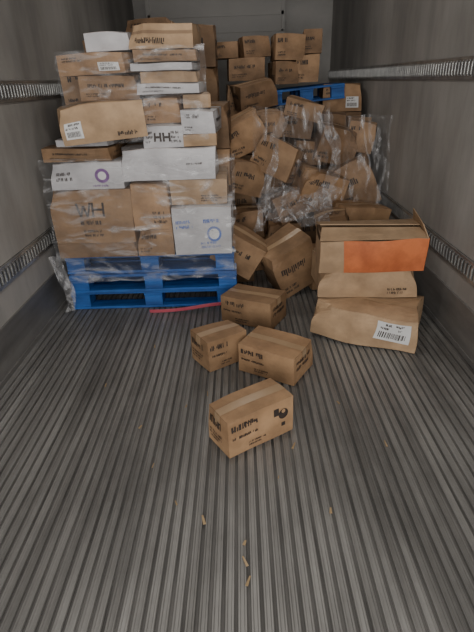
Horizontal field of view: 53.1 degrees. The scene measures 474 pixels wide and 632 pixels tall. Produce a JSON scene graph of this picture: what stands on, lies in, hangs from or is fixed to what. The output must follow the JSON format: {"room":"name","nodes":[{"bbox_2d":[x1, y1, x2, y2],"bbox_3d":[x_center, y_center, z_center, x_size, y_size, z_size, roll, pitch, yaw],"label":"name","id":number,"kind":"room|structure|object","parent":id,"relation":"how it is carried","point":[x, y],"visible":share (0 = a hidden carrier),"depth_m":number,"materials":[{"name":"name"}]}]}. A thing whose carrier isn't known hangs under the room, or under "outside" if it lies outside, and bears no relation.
{"room":"loading area","nodes":[
{"label":"loading area","id":0,"kind":"room"},
{"bbox_2d":[0,0,133,327],"bbox_3d":[-1.348,-1.070,2.643,0.080,2.680,8.880,-2,27,1],"label":"wall","id":1,"kind":"structure","parent":0,"point":[33,33],"depth_m":3.02,"materials":[{"name":"plastic"}]},
{"bbox_2d":[0,226,56,291],"bbox_3d":[-1.274,-0.387,2.939,0.023,0.110,8.800,-2,27,1],"label":"trim","id":2,"kind":"structure","parent":1,"relation":"attached to","point":[24,258],"depth_m":2.85,"materials":[{"name":"metal"}]},
{"bbox_2d":[0,80,63,102],"bbox_3d":[-1.302,-1.197,2.535,0.023,0.110,8.800,-2,27,1],"label":"trim","id":3,"kind":"structure","parent":1,"relation":"attached to","point":[10,91],"depth_m":2.96,"materials":[{"name":"metal"}]},
{"bbox_2d":[0,261,71,390],"bbox_3d":[-1.266,-0.051,3.106,0.014,0.278,8.800,-2,27,1],"label":"baseboard","id":4,"kind":"structure","parent":1,"relation":"attached to","point":[19,335],"depth_m":2.92,"materials":[{"name":"metal"}]},
{"bbox_2d":[132,0,332,105],"bbox_3d":[-0.022,-3.097,6.546,2.560,2.620,0.080,-2,27,1],"label":"wall","id":5,"kind":"structure","parent":0,"point":[300,15],"depth_m":6.16,"materials":[{"name":"plastic"}]},
{"bbox_2d":[145,0,284,43],"bbox_3d":[-0.268,-3.800,6.067,1.800,0.840,0.150,-2,27,1],"label":"bulkhead","id":6,"kind":"object","parent":5,"relation":"attached to","point":[233,20],"visible":0.51,"depth_m":6.00,"materials":[{"name":"metal"}]},
{"bbox_2d":[0,270,473,631],"bbox_3d":[0.012,0.052,3.211,2.660,0.080,8.900,-2,27,1],"label":"floor","id":7,"kind":"structure","parent":0,"point":[94,537],"depth_m":1.87,"materials":[{"name":"metal"}]},
{"bbox_2d":[71,274,229,308],"bbox_3d":[-0.590,-0.339,3.800,1.160,0.130,0.980,-2,27,1],"label":"pallet","id":8,"kind":"object","parent":7,"relation":"on","point":[152,298],"visible":0.23,"depth_m":3.41,"materials":[{"name":"paint"}]},
{"bbox_2d":[69,255,236,292],"bbox_3d":[-0.584,-0.453,3.732,1.160,0.130,0.980,-2,27,0],"label":"pallet","id":9,"kind":"object","parent":8,"relation":"on","point":[154,281],"visible":0.32,"depth_m":3.32,"materials":[{"name":"paint"}]},
{"bbox_2d":[65,245,234,273],"bbox_3d":[-0.593,-0.579,3.691,1.160,0.130,0.980,-1,27,1],"label":"pallet","id":10,"kind":"object","parent":9,"relation":"on","point":[224,261],"visible":0.2,"depth_m":3.28,"materials":[{"name":"paint"}]},
{"bbox_2d":[58,235,139,257],"bbox_3d":[-0.929,-0.554,3.389,0.540,0.107,0.520,-2,27,1],"label":"cardboard box","id":11,"kind":"object","parent":10,"relation":"on","point":[110,249],"visible":0.27,"depth_m":3.17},
{"bbox_2d":[50,181,139,243],"bbox_3d":[-0.934,-0.752,3.281,0.550,0.353,0.518,-2,27,1],"label":"cardboard box","id":12,"kind":"object","parent":11,"relation":"on","point":[88,215],"visible":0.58,"depth_m":3.05,"materials":[{"name":"cardboard"}]},
{"bbox_2d":[52,156,130,189],"bbox_3d":[-0.941,-0.971,3.147,0.460,0.172,0.433,-2,27,1],"label":"cardboard box","id":13,"kind":"object","parent":12,"relation":"on","point":[77,175],"visible":0.67,"depth_m":2.96,"materials":[{"name":"cardboard"}]},
{"bbox_2d":[41,139,126,162],"bbox_3d":[-0.979,-1.086,3.103,0.454,0.085,0.432,-2,27,1],"label":"cardboard box","id":14,"kind":"object","parent":13,"relation":"on","point":[111,152],"visible":0.9,"depth_m":2.92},
{"bbox_2d":[55,138,122,147],"bbox_3d":[-0.953,-1.163,3.119,0.351,0.047,0.436,-2,27,1],"label":"cardboard box","id":15,"kind":"object","parent":14,"relation":"on","point":[59,143],"visible":0.3,"depth_m":2.94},
{"bbox_2d":[59,96,146,146],"bbox_3d":[-0.814,-1.203,2.905,0.519,0.247,0.385,-7,27,-10],"label":"cardboard box","id":16,"kind":"object","parent":15,"relation":"on","point":[117,119],"visible":0.92,"depth_m":2.75,"materials":[{"name":"cardboard"}]},
{"bbox_2d":[78,75,142,100],"bbox_3d":[-0.788,-1.449,3.006,0.357,0.135,0.422,-5,27,-5],"label":"cardboard box","id":17,"kind":"object","parent":16,"relation":"on","point":[109,87],"visible":0.85,"depth_m":2.83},
{"bbox_2d":[57,51,139,76],"bbox_3d":[-0.818,-1.550,2.913,0.426,0.121,0.413,0,27,7],"label":"cardboard box","id":18,"kind":"object","parent":17,"relation":"on","point":[104,63],"visible":0.73,"depth_m":2.74,"materials":[{"name":"cardboard"}]},
{"bbox_2d":[82,32,133,52],"bbox_3d":[-0.764,-1.657,2.881,0.280,0.106,0.375,-5,27,-6],"label":"cardboard box","id":19,"kind":"object","parent":18,"relation":"on","point":[109,41],"visible":0.72,"depth_m":2.72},
{"bbox_2d":[139,227,174,255],"bbox_3d":[-0.538,-0.604,3.368,0.250,0.191,0.512,-2,27,1],"label":"cardboard box","id":20,"kind":"object","parent":10,"relation":"on","point":[152,242],"visible":0.6,"depth_m":3.15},
{"bbox_2d":[131,180,172,229],"bbox_3d":[-0.546,-0.816,3.262,0.246,0.299,0.510,-2,27,1],"label":"cardboard box","id":21,"kind":"object","parent":20,"relation":"on","point":[152,200],"visible":0.58,"depth_m":3.04,"materials":[{"name":"cardboard"}]},
{"bbox_2d":[170,194,233,254],"bbox_3d":[-0.226,-0.662,3.303,0.404,0.330,0.474,-2,27,1],"label":"cardboard box","id":22,"kind":"object","parent":10,"relation":"on","point":[208,228],"visible":0.81,"depth_m":3.10,"materials":[{"name":"cardboard"}]},
{"bbox_2d":[171,166,228,204],"bbox_3d":[-0.243,-0.898,3.228,0.376,0.167,0.460,-2,27,1],"label":"cardboard box","id":23,"kind":"object","parent":22,"relation":"on","point":[207,190],"visible":0.89,"depth_m":3.03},
{"bbox_2d":[120,142,218,181],"bbox_3d":[-0.434,-1.047,3.137,0.626,0.205,0.469,-2,27,0],"label":"cardboard box","id":24,"kind":"object","parent":23,"relation":"on","point":[138,163],"visible":0.74,"depth_m":2.94,"materials":[{"name":"cardboard"}]},
{"bbox_2d":[143,123,184,148],"bbox_3d":[-0.462,-1.166,3.030,0.273,0.130,0.367,-3,27,-3],"label":"cardboard box","id":25,"kind":"object","parent":24,"relation":"on","point":[158,135],"visible":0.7,"depth_m":2.88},
{"bbox_2d":[144,95,185,123],"bbox_3d":[-0.460,-1.354,3.084,0.230,0.154,0.413,-2,27,1],"label":"cardboard box","id":26,"kind":"object","parent":25,"relation":"on","point":[160,108],"visible":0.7,"depth_m":2.91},
{"bbox_2d":[137,81,206,94],"bbox_3d":[-0.411,-1.448,2.999,0.402,0.068,0.412,0,27,4],"label":"cardboard box","id":27,"kind":"object","parent":26,"relation":"on","point":[201,86],"visible":0.86,"depth_m":2.83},
{"bbox_2d":[140,70,199,82],"bbox_3d":[-0.414,-1.518,3.001,0.362,0.072,0.415,-3,27,-3],"label":"cardboard box","id":28,"kind":"object","parent":27,"relation":"on","point":[170,75],"visible":0.82,"depth_m":2.82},
{"bbox_2d":[130,61,201,71],"bbox_3d":[-0.422,-1.538,2.920,0.388,0.051,0.409,-1,27,3],"label":"cardboard box","id":29,"kind":"object","parent":28,"relation":"on","point":[179,65],"visible":0.84,"depth_m":2.75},
{"bbox_2d":[132,48,199,61],"bbox_3d":[-0.422,-1.588,2.897,0.387,0.071,0.413,-2,27,-1],"label":"cardboard box","id":30,"kind":"object","parent":29,"relation":"on","point":[169,54],"visible":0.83,"depth_m":2.72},
{"bbox_2d":[129,22,201,50],"bbox_3d":[-0.427,-1.673,2.856,0.387,0.128,0.386,1,27,3],"label":"cardboard box","id":31,"kind":"object","parent":30,"relation":"on","point":[164,35],"visible":0.88,"depth_m":2.69,"materials":[{"name":"cardboard"}]},
{"bbox_2d":[184,130,218,145],"bbox_3d":[-0.222,-1.165,3.073,0.213,0.075,0.403,-2,27,1],"label":"cardboard box","id":32,"kind":"object","parent":24,"relation":"on","point":[210,139],"visible":0.61,"depth_m":2.90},
{"bbox_2d":[179,106,220,133],"bbox_3d":[-0.222,-1.262,3.036,0.226,0.139,0.416,0,27,4],"label":"cardboard box","id":33,"kind":"object","parent":32,"relation":"on","point":[194,120],"visible":0.97,"depth_m":2.87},
{"bbox_2d":[183,93,210,107],"bbox_3d":[-0.261,-1.395,3.056,0.168,0.084,0.408,-4,27,-4],"label":"cardboard box","id":34,"kind":"object","parent":33,"relation":"on","point":[191,100],"visible":0.94,"depth_m":2.88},
{"bbox_2d":[228,181,232,205],"bbox_3d":[-0.221,-0.916,3.797,0.381,0.346,0.438,-2,27,1],"label":"cardboard box","id":35,"kind":"object","parent":10,"relation":"on","point":[230,185],"visible":0.05,"depth_m":3.64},
{"bbox_2d":[219,142,231,184],"bbox_3d":[-0.230,-1.184,3.668,0.390,0.261,0.435,-2,27,1],"label":"cardboard box","id":36,"kind":"object","parent":35,"relation":"on","point":[225,154],"visible":0.25,"depth_m":3.46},
{"bbox_2d":[186,101,229,147],"bbox_3d":[-0.238,-1.438,3.542,0.377,0.309,0.437,-2,27,1],"label":"cardboard box","id":37,"kind":"object","parent":36,"relation":"on","point":[224,131],"visible":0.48,"depth_m":3.36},
{"bbox_3d":[-0.978,-0.860,3.826,0.406,0.267,0.440,-2,27,1],"label":"cardboard box","id":38,"kind":"object","parent":10,"relation":"on","visible":0},
{"bbox_3d":[-0.985,-1.110,3.703,0.397,0.304,0.435,-2,27,1],"label":"cardboard box","id":39,"kind":"object","parent":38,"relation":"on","visible":0},
{"bbox_3d":[-1.001,-1.382,3.571,0.404,0.310,0.427,-2,27,1],"label":"cardboard box","id":40,"kind":"object","parent":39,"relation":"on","visible":0},
{"bbox_2d":[59,70,128,105],"bbox_3d":[-1.004,-1.642,3.438,0.401,0.294,0.434,-2,27,1],"label":"cardboard box","id":41,"kind":"object","parent":40,"relation":"on","point":[70,86],"visible":0.28,"depth_m":3.26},
{"bbox_3d":[-0.594,-0.870,3.823,0.375,0.264,0.435,-2,27,1],"label":"cardboard box","id":42,"kind":"object","parent":10,"relation":"on","visible":0},
{"bbox_3d":[-0.600,-1.103,3.709,0.370,0.262,0.443,-2,27,1],"label":"cardboard box","id":43,"kind":"object","parent":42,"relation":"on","visible":0},
{"bbox_2d":[127,137,142,143],"bbox_3d":[-0.609,-1.336,3.592,0.376,0.264,0.431,-2,27,1],"label":"cardboard box","id":44,"kind":"object","parent":43,"relation":"on","point":[138,139],"visible":0.02,"depth_m":3.39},
{"bbox_2d":[211,223,268,279],"bbox_3d":[0.034,-0.486,3.471,0.412,0.386,0.240,4,27,12],"label":"cardboard box","id":45,"kind":"object","parent":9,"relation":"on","point":[250,247],"visible":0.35,"depth_m":3.37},
{"bbox_2d":[150,302,221,312],"bbox_3d":[-0.222,-0.080,3.329,0.778,0.071,0.078,-6,27,-9],"label":"strap","id":46,"kind":"object","parent":7,"relation":"on","point":[217,303],"visible":0.66,"depth_m":3.29,"materials":[{"name":"plastic"}]},
{"bbox_2d":[190,319,245,371],"bbox_3d":[-0.102,0.158,2.704,0.261,0.190,0.197,-18,31,-29],"label":"cardboard box","id":47,"kind":"object","parent":7,"relation":"on","point":[214,345],"visible":0.97,"depth_m":2.63,"materials":[{"name":"cardboard"}]},
{"bbox_2d":[105,345,387,585],"bbox_3d":[-0.078,0.457,2.311,0.956,0.003,1.553,-21,32,-33],"label":"scraps","id":48,"kind":"object","parent":7,"relation":"on","point":[203,519],"visible":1,"depth_m":1.74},
{"bbox_2d":[237,273,255,281],"bbox_3d":[0.027,-0.405,3.806,0.229,0.196,0.197,-4,27,-4],"label":"cardboard box","id":49,"kind":"object","parent":7,"relation":"on","point":[239,277],"visible":0.11,"depth_m":3.75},
{"bbox_2d":[208,378,292,457],"bbox_3d":[0.061,0.445,2.114,0.350,0.191,0.183,-18,30,-28],"label":"cardboard box","id":50,"kind":"object","parent":7,"relation":"on","point":[241,420],"visible":1,"depth_m":2.05,"materials":[{"name":"cardboard"}]},
{"bbox_2d":[221,283,286,328],"bbox_3d":[0.113,-0.069,3.151,0.376,0.183,0.248,12,30,26],"label":"cardboard box","id":51,"kind":"object","parent":7,"relation":"on","point":[245,304],"visible":1,"depth_m":3.07,"materials":[{"name":"cardboard"}]},
{"bbox_2d":[238,325,311,385],"bbox_3d":[0.208,0.207,2.602,0.347,0.172,0.248,14,30,28],"label":"cardboard box","id":52,"kind":"object","parent":7,"relation":"on","point":[277,355],"visible":1,"depth_m":2.53,"materials":[{"name":"cardboard"}]},
{"bbox_2d":[267,217,301,238],"bbox_3d":[0.406,-0.655,4.068,0.299,0.390,0.315,1,27,6],"label":"cardboard box","id":53,"kind":"object","parent":7,"relation":"on","point":[272,228],"visible":0.13,"depth_m":3.90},
{"bbox_2d":[261,185,309,225],"bbox_3d":[0.400,-0.901,3.903,0.348,0.321,0.304,-9,27,-14],"label":"cardboard box","id":54,"kind":"object","parent":53,"relation":"on","point":[286,205],"visible":0.9,"depth_m":3.79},
{"bbox_2d":[249,132,304,182],"bbox_3d":[0.323,-1.272,3.841,0.435,0.411,0.303,7,28,18],"label":"cardboard box","id":55,"kind":"object","parent":54,"relation":"on","point":[265,155],"visible":0.98,"depth_m":3.71,"materials":[{"name":"cardboard"}]},
{"bbox_2d":[259,223,314,296],"bbox_3d":[0.377,-0.406,3.489,0.477,0.494,0.336,-9,27,-13],"label":"cardboard box","id":56,"kind":"object","parent":7,"relation":"on","point":[286,264],"visible":0.8,"depth_m":3.36,"materials":[{"name":"cardboard"}]},
{"bbox_2d":[301,212,314,244],"bbox_3d":[0.668,-0.727,4.181,0.307,0.402,0.316,-3,27,-3],"label":"cardboard box","id":57,"kind":"object","parent":7,"relation":"on","point":[308,220],"visible":0.08,"depth_m":4.01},
{"bbox_2d":[293,162,349,212],"bbox_3d":[0.669,-1.047,3.944,0.440,0.426,0.328,-6,27,-8],"label":"cardboard box","id":58,"kind":"object","parent":57,"relation":"on","point":[312,181],"visible":0.7,"depth_m":3.80,"materials":[{"name":"cardboard"}]},
{"bbox_2d":[309,245,315,289],"bbox_3d":[0.705,-0.401,3.651,0.349,0.286,0.297,-6,27,-8],"label":"cardboard box","id":59,"kind":"object","parent":7,"relation":"on","point":[312,286],"visible":0.02,"depth_m":3.57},
{"bbox_2d":[315,206,347,220],"bbox_3d":[0.740,-0.722,3.689,0.280,0.249,0.260,5,27,13],"label":"cardboard box","id":60,"kind":"object","parent":59,"relation":"on","point":[338,212],"visible":0.38,"depth_m":3.62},
{"bbox_2d":[311,293,424,354],"bbox_3d":[0.806,-0.024,2.921,0.621,0.239,0.463,13,30,23],"label":"cardboard box","id":61,"kind":"object","parent":7,"relation":"on","point":[384,321],"visible":0.88,"depth_m":2.77,"materials":[{"name":"cardboard"}]},
{"bbox_2d":[312,248,417,296],"bbox_3d":[0.806,-0.288,3.019,0.625,0.203,0.380,1,27,3],"label":"cardboard box","id":62,"kind":"object","parent":61,"relation":"on","point":[332,283],"visible":0.55,"depth_m":2.87,"materials":[{"name":"cardboard"}]},
{"bbox_2d":[314,208,428,272],"bbox_3d":[0.795,-0.464,2.880,0.622,0.308,0.364,1,27,5],"label":"cardboard box","id":63,"kind":"object","parent":62,"relation":"on","point":[393,245],"visible":1,"depth_m":2.76,"materials":[{"name":"cardboard"}]},
{"bbox_3d":[0.124,-0.550,4.029,0.314,0.251,0.288,-7,27,-10],"label":"cardboard box","id":64,"kind":"object","parent":7,"relation":"on","visible":0},
{"bbox_2d":[233,202,267,236],"bbox_3d":[0.103,-0.794,3.932,0.301,0.255,0.269,1,27,7],"label":"cardboard box","id":65,"kind":"object","parent":64,"relation":"on","point":[246,215],"visible":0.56,"depth_m":3.82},
{"bbox_2d":[231,157,263,197],"bbox_3d":[0.051,-1.128,3.843,0.331,0.316,0.261,-9,27,-14],"label":"cardboard box","id":66,"kind":"object","parent":65,"relation":"on","point":[246,177],"visible":0.73,"depth_m":3.73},
{"bbox_2d":[230,105,264,158],"bbox_3d":[0.030,-1.507,3.909,0.409,0.412,0.352,-8,27,-12],"label":"cardboard box","id":67,"kind":"object","parent":66,"relation":"on","point":[246,128],"visible":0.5,"depth_m":3.78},
{"bbox_3d":[0.346,-0.861,4.603,0.283,0.285,0.517,-2,27,-1],"label":"cardboard box","id":68,"kind":"object","parent":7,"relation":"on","visible":0},
{"bbox_2d":[258,193,273,201],"bbox_3d":[0.348,-1.092,4.482,0.292,0.241,0.519,0,27,4],"label":"cardboard box","id":69,"kind":"object","parent":68,"relation":"on","point":[265,194],"visible":0.03,"depth_m":4.26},
{"bbox_2d":[261,172,288,193],"bbox_3d":[0.326,-1.308,4.374,0.291,0.256,0.513,-4,27,-4],"label":"cardboard box","id":70,"kind":"object","parent":69,"relation":"on","point":[273,186],"visible":0.26,"depth_m":4.18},
{"bbox_3d":[-0.588,-0.848,4.820,1.160,0.130,0.980,-2,27,1],"label":"pallet","id":71,"kind":"object","parent":7,"relation":"on","visible":0},
{"bbox_3d":[-0.643,-0.912,4.523,0.349,0.242,0.464,-1,27,3],"label":"cardboard box","id":72,"kind":"object","parent":71,"relation":"on","visible":0},
{"bbox_3d":[-0.650,-1.172,4.432,0.358,0.307,0.468,-2,27,0],"label":"cardboard box","id":73,"kind":"object","parent":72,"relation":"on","visible":0},
{"bbox_3d":[-0.660,-1.425,4.289,0.357,0.288,0.458,-1,27,2],"label":"cardboard box","id":74,"kind":"object","parent":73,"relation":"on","visible":0},
{"bbox_3d":[-0.668,-1.654,4.174,0.358,0.241,0.469,-1,27,2],"label":"cardboard box","id":75,"kind":"object","parent":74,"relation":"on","visible":0},
{"bbox_3d":[-0.676,-1.896,4.075,0.353,0.282,0.464,-2,27,-1],"label":"cardboard box","id":76,"kind":"object","parent":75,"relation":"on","visible":0},
{"bbox_3d":[-0.687,-2.118,3.929,0.349,0.250,0.463,-2,27,0],"label":"cardboard box","id":77,"kind":"object","parent":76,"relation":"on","visible":0},
{"bbox_2d":[126,17,171,31],"bbox_3d":[-0.692,-2.297,3.842,0.353,0.170,0.463,-1,27,2],"label":"cardboard box","id":78,"kind":"object","parent":77,"relation":"on","point":[162,19],"visible":0.09,"depth_m":3.62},
{"bbox_3d":[-0.293,-0.960,4.521,0.359,0.307,0.467,-2,27,1],"label":"cardboard box","id":79,"kind":"object","parent":71,"relation":"on","visible":0},
{"bbox_3d":[-0.301,-1.196,4.387,0.348,0.249,0.460,-1,27,1],"label":"cardboard box","id":80,"kind":"object","parent":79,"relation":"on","visible":0},
{"bbox_3d":[-0.311,-1.437,4.289,0.357,0.288,0.477,-1,27,2],"label":"cardboard box","id":81,"kind":"object","parent":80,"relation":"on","visible":0},
{"bbox_3d":[-0.322,-1.692,4.174,0.349,0.287,0.478,-2,27,1],"label":"cardboard box","id":82,"kind":"object","parent":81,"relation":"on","visible":0},
{"bbox_2d":[179,67,219,100],"bbox_3d":[-0.331,-1.940,4.025,0.360,0.305,0.474,-1,27,2],"label":"cardboard box","id":83,"kind":"object","parent":82,"relation":"on","point":[209,74],"visible":0.35,"depth_m":3.82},
{"bbox_2d":[194,23,216,66],"bbox_3d":[-0.335,-2.198,3.872,0.345,0.304,0.474,-2,27,0],"label":"cardboard box","id":84,"kind":"object","parent":83,"relation":"on","point":[208,55],"visible":0.41,"depth_m":3.68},
{"bbox_3d":[0.553,-1.218,5.482,1.200,0.130,0.980,-2,27,1],"label":"pallet","id":85,"kind":"object","parent":7,"relation":"on","visible":0},
{"bbox_3d":[0.125,-1.294,5.248,0.400,0.230,0.516,-2,27,1],"label":"cardboard box","id":86,"kind":"object","parent":85,"relation":"on","visible":0},
{"bbox_3d":[0.116,-1.480,5.133,0.397,0.225,0.507,-2,27,1],"label":"cardboard box","id":87,"kind":"object","parent":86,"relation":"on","visible":0},
{"bbox_3d":[0.105,-1.725,5.037,0.401,0.310,0.513,-2,27,1],"label":"cardboard box","id":88,"kind":"object","parent":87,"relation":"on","visible":0},
{"bbox_2d":[230,109,265,114],"bbox_3d":[0.094,-1.985,4.896,0.407,0.301,0.519,-2,27,1],"label":"cardboard box","id":89,"kind":"object","parent":88,"relation":"on","point":[231,111],"visible":0.02,"depth_m":4.61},
{"bbox_2d":[226,84,266,109],"bbox_3d":[0.088,-2.219,4.779,0.406,0.226,0.517,-2,27,1],"label":"cardboard box","id":90,"kind":"object","parent":89,"relation":"on","point":[228,96],"visible":0.2,"depth_m":4.56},
{"bbox_2d":[226,57,265,80],"bbox_3d":[0.084,-2.413,4.630,0.370,0.204,0.415,-3,27,-3],"label":"cardboard box","id":91,"kind":"object","parent":90,"relation":"on","point":[238,68],"visible":0.93,"depth_m":4.45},
{"bbox_2d":[217,41,239,59],"bbox_3d":[-0.096,-2.563,4.572,0.250,0.147,0.380,1,27,5],"label":"cardboard box","id":92,"kind":"object","parent":91,"relation":"on","point":[225,50],"visible":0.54,"depth_m":4.41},
{"bbox_2d":[237,35,270,56],"bbox_3d":[0.161,-2.579,4.555,0.276,0.188,0.371,-5,27,-7],"label":"cardboard box","id":93,"kind":"object","parent":91,"relation":"on","point":[250,46],"visible":0.77,"depth_m":4.40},
{"bbox_2d":[275,83,344,105],"bbox_3d":[0.640,-2.233,4.768,0.727,0.180,0.690,-3,27,-2],"label":"pallet","id":94,"kind":"object","parent":89,"relation":"on","point":[336,90],"visible":0.55,"depth_m":4.47,"materials":[{"name":"paint"}]},
{"bbox_2d":[268,61,297,83],"bbox_3d":[0.440,-2.368,4.604,0.241,0.205,0.415,-4,27,-4],"label":"cardboard box","id":95,"kind":"object","parent":94,"relation":"on","point":[280,72],"visible":0.88,"depth_m":4.44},
{"bbox_2d":[271,33,305,60],"bbox_3d":[0.482,-2.561,4.529,0.291,0.226,0.416,-3,27,-1],"label":"cardboard box","id":96,"kind":"object","parent":95,"relation":"on","point":[284,47],"visible":0.93,"depth_m":4.35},
{"bbox_2d":[295,54,318,81],"bbox_3d":[0.678,-2.411,4.612,0.236,0.240,0.420,1,27,6],"label":"cardboard box","id":97,"kind":"object","parent":94,"relation":"on","point":[307,69],"visible":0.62,"depth_m":4.43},
{"bbox_2d":[303,28,321,53],"bbox_3d":[0.714,-2.615,4.525,0.179,0.202,0.405,1,27,5],"label":"cardboard box","id":98,"kind":"object","parent":97,"relation":"on","point":[313,40],"visible":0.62,"depth_m":4.35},
{"bbox_3d":[1.031,-1.353,5.218,0.416,0.306,0.513,-2,27,1],"label":"cardboard box","id":99,"kind":"object","parent":85,"relation":"on","visible":0},
{"bbox_3d":[1.023,-1.595,5.078,0.421,0.263,0.519,-2,27,1],"label":"cardboard box","id":100,"kind":"object","parent":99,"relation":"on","visible":0},
{"bbox_3d":[1.014,-1.818,4.987,0.418,0.225,0.506,-2,27,1],"label":"cardboard box","id":101,"kind":"object","parent":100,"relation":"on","visible":0},
{"bbox_2d":[313,111,360,122],"bbox_3d":[1.011,-2.003,4.882,0.418,0.209,0.522,-2,27,1],"label":"cardboard box","id":102,"kind":"object","parent":101,"relation":"on","point":[349,113],"visible":0.04,"depth_m":4.62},
{"bbox_2d":[319,83,361,111],"bbox_3d":[1.021,-2.175,4.703,0.388,0.245,0.416,0,27,4],"label":"cardboard box","id":103,"kind":"object","parent":102,"relation":"on","point":[352,101],"visible":0.8,"depth_m":4.54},
{"bbox_3d":[0.615,-0.842,4.567,0.274,0.266,0.525,-1,27,3],"label":"cardboard box","id":104,"kind":"object","parent":7,"relation":"on","visible":0},
{"bbox_3d":[0.617,-1.083,4.465,0.273,0.225,0.524,-3,27,-2],"label":"cardboard box","id":105,"kind":"object","parent":104,"relation":"on","visible":0},
{"bbox_2d":[289,165,317,184],"bbox_3d":[0.605,-1.288,4.348,0.264,0.225,0.511,1,27,6],"label":"cardboard box","id":106,"kind":"object","parent":105,"relation":"on","point":[298,165],"visible":0.02,"depth_m":4.14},
{"bbox_2d":[286,137,320,164],"bbox_3d":[0.577,-1.496,4.248,0.282,0.213,0.513,-6,27,-8],"label":"cardboard box","id":107,"kind":"object","parent":106,"relation":"on","point":[306,145],"visible":0.25,"depth_m":4.03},
{"bbox_2d":[281,115,312,139],"bbox_3d":[0.535,-1.679,4.150,0.271,0.203,0.524,2,27,8],"label":"cardboard box","id":108,"kind":"object","parent":107,"relation":"on","point":[294,127],"visible":0.75,"depth_m":3.94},
{"bbox_2d":[284,96,324,122],"bbox_3d":[0.545,-1.659,3.804,0.327,0.199,0.253,7,28,18],"label":"cardboard box","id":109,"kind":"object","parent":108,"relation":"on","point":[297,107],"visible":1,"depth_m":3.70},
{"bbox_3d":[0.041,-0.836,4.551,0.270,0.306,0.420,-2,27,1],"label":"cardboard box","id":110,"kind":"object","parent":7,"relation":"on","visible":0},
{"bbox_2d":[233,193,254,207],"bbox_3d":[0.034,-1.091,4.392,0.262,0.299,0.414,-3,27,-2],"label":"cardboard box","id":111,"kind":"object","parent":110,"relation":"on","point":[238,199],"visible":0.08,"depth_m":4.20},
{"bbox_3d":[1.021,-1.007,4.760,0.443,0.363,0.431,-2,27,1],"label":"cardboard box","id":112,"kind":"object","parent":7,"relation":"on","visible":0},
{"bbox_2d":[318,164,333,167],"bbox_3d":[1.012,-1.323,4.603,0.418,0.346,0.438,-2,27,1],"label":"cardboard box","id":113,"kind":"object","parent":112,"relation":"on","point":[321,165],"visible":0.02,"depth_m":4.43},
{"bbox_3d":[0.883,-1.565,4.500,0.216,0.198,0.319,-3,27,-3],"label":"cardboard box","id":114,"kind":"object","parent":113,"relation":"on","visible":0},
{"bbox_2d":[323,111,346,126],"bbox_3d":[0.900,-1.775,4.422,0.227,0.244,0.320,0,27,4],"label":"cardboard box","id":115,"kind":"object","parent":114,"relation":"on","point":[337,117],"visible":0.28,"depth_m":4.26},
{"bbox_3d":[1.112,-1.584,4.489,0.218,0.229,0.318,0,27,4],"label":"cardboard box","id":116,"kind":"object","parent":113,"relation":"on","visible":0},
{"bbox_2d":[346,116,370,127],"bbox_3d":[1.103,-1.775,4.418,0.212,0.171,0.309,-4,27,-4],"label":"cardboard box","id":117,"kind":"object","parent":116,"relation":"on","point":[349,117],"visible":0.23,"depth_m":4.27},
{"bbox_3d":[1.028,-0.801,4.370,0.416,0.342,0.317,-2,27,1],"label":"cardboard box","id":118,"kind":"object","parent":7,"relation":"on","visible":0},
{"bbox_2d":[326,152,381,201],"bbox_3d":[0.995,-1.152,4.115,0.506,0.505,0.306,1,27,6],"label":"cardboard box","id":119,"kind":"object","parent":118,"relation":"on","point":[362,187],"visible":0.5,"depth_m":3.97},
{"bbox_2d":[311,121,358,164],"bbox_3d":[0.825,-1.483,4.072,0.417,0.389,0.290,-6,27,-8],"label":"cardboard box","id":120,"kind":"object","parent":119,"relation":"on","point":[325,149],"visible":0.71,"depth_m":3.96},
{"bbox_2d":[350,119,376,153],"bbox_3d":[1.073,-1.566,4.109,0.257,0.282,0.224,6,28,16],"label":"cardboard box","id":121,"kind":"object","parent":119,"relation":"on","point":[365,129],"visible":0.74,"depth_m":4.00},
{"bbox_3d":[0.948,-0.556,3.876,0.445,0.337,0.321,4,27,12],"label":"cardboard box","id":122,"kind":"object","parent":7,"relation":"on","visible":0},
{"bbox_2d":[330,200,389,220],"bbox_3d":[0.963,-0.793,3.799,0.416,0.231,0.290,-6,27,-9],"label":"cardboard box","id":123,"kind":"object","parent":122,"relation":"on","point":[355,210],"visible":0.35,"depth_m":3.67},
{"bbox_2d":[329,0,473,310],"bbox_3d":[1.290,-1.142,2.602,0.080,2.680,8.880,-2,27,1],"label":"wall","id":124,"kind":"structure","parent":0,"point":[423,140],"depth_m":3.20,"materials":[{"name":"plastic"}]},
{"bbox_2d":[328,56,473,78],"bbox_3d":[1.233,-1.299,2.479,0.023,0.110,8.800,-2,27,1],"label":"trim","id":125,"kind":"structure","parent":124,"relation":"attached to","point":[458,67],"depth_m":3.23,"materials":[{"name":"metal"}]},
{"bbox_2d":[377,188,473,285],"bbox_3d":[1.263,-0.416,2.919,0.023,0.110,8.800,-2,27,1],"label":"trim","id":126,"kind":"structure","parent":124,"relation":"attached to","point":[455,258],"depth_m":2.91,"materials":[{"name":"metal"}]},
{"bbox_2d":[416,264,473,369],"bbox_3d":[1.278,-0.120,3.067,0.014,0.278,8.800,-2,27,1],"label":"baseboard","id":127,"kind":"structure","parent":124,"relation":"attached to","point":[451,314],"depth_m":2.86,"materials":[{"name":"metal"}]},
{"bbox_3d":[0.303,-1.515,4.278,0.291,0.223,0.521,-1,26,8],"label":"cardboard box","id":128,"kind":"object","parent":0,"visible":0},
{"bbox_2d":[255,109,285,137],"bbox_3d":[0.265,-1.696,4.178,0.290,0.221,0.516,-6,27,-7],"label":"cardboard box","id":129,"kind":"object","parent":128,"relation":"on","point":[273,121],"visible":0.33,"depth_m":3.96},
{"bbox_2d":[229,77,277,110],"bbox_3d":[0.151,-2.007,4.307,0.388,0.288,0.296,-9,27,-13],"label":"cardboard box","id":130,"kind":"object","parent":129,"relation":"on","point":[260,93],"visible":0.91,"depth_m":4.20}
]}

